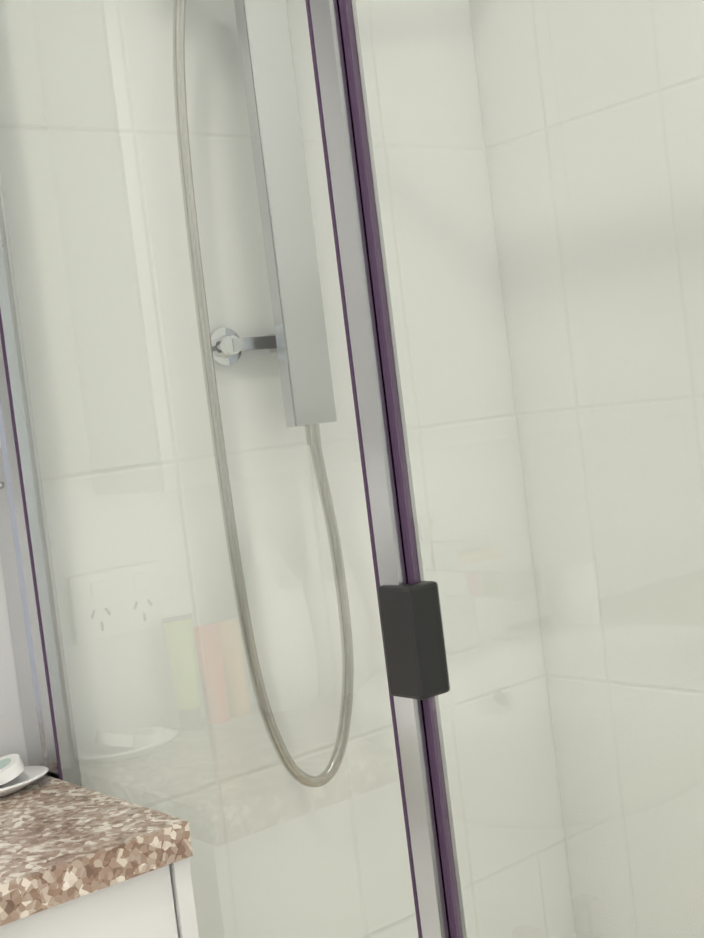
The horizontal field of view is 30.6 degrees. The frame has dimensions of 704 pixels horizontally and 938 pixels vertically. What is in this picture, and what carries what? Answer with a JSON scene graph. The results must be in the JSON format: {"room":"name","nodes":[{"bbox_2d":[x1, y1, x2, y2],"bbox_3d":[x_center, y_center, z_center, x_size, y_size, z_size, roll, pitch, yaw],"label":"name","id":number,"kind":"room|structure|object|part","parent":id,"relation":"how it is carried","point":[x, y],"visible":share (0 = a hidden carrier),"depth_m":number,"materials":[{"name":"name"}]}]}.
{"room":"bathroom","nodes":[
{"label":"bathroom","id":0,"kind":"room"},
{"bbox_2d":[0,0,576,937],"bbox_3d":[-0.816,0.038,1.145,2.870,2.420,0.100,-9,3,-39],"label":"wall","id":1,"kind":"structure","parent":0,"point":[476,584],"depth_m":1.65,"materials":[{"name":"tile"}]},
{"bbox_2d":[173,0,353,787],"bbox_3d":[0.047,-0.319,1.466,0.289,1.416,0.508,-9,3,-39],"label":"shower","id":2,"kind":"object","parent":1,"relation":"attached to","point":[283,288],"depth_m":1.59,"materials":[{"name":"silver metal"}]},
{"bbox_2d":[469,0,703,937],"bbox_3d":[0.792,-0.166,1.340,0.100,2.420,1.630,-9,3,-39],"label":"wall","id":3,"kind":"structure","parent":0,"point":[591,180],"depth_m":1.81,"materials":[{"name":"tile"}]},
{"bbox_3d":[0.347,1.212,-0.056,2.870,0.080,3.330,-9,3,-39],"label":"floor","id":4,"kind":"structure","parent":0,"visible":0},
{"bbox_2d":[0,839,198,937],"bbox_3d":[-0.717,0.847,0.836,1.418,0.817,0.434,-9,3,-39],"label":"bathroom vanity","id":5,"kind":"object","parent":4,"relation":"on","point":[152,896],"depth_m":1.13,"materials":[{"name":"white painted wood"}]},
{"bbox_2d":[0,775,190,906],"bbox_3d":[-0.799,0.428,0.855,1.418,0.032,0.338,-9,3,-39],"label":"countertop","id":6,"kind":"structure","parent":5,"relation":"on","point":[54,832],"depth_m":1.16,"materials":[{"name":"brown stone"}]},
{"bbox_2d":[0,754,48,796],"bbox_3d":[-0.376,0.321,1.341,0.124,0.033,0.080,-9,3,-39],"label":"soap dish","id":7,"kind":"object","parent":6,"relation":"on","point":[16,774],"visible":1,"depth_m":1.34,"materials":[{"name":"white ceramic"}]},
{"bbox_2d":[0,0,703,937],"bbox_3d":[0.147,0.173,0.802,0.037,1.949,1.626,-9,3,-39],"label":"screen","id":8,"kind":"object","parent":4,"relation":"on","point":[412,638],"visible":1,"depth_m":0.92,"materials":[{"name":"clear glass"}]},
{"bbox_3d":[0.291,0.181,0.628,0.036,1.892,0.788,-9,3,-39],"label":"door","id":9,"kind":"part","parent":8,"relation":"part of","materials":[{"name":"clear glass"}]}
]}

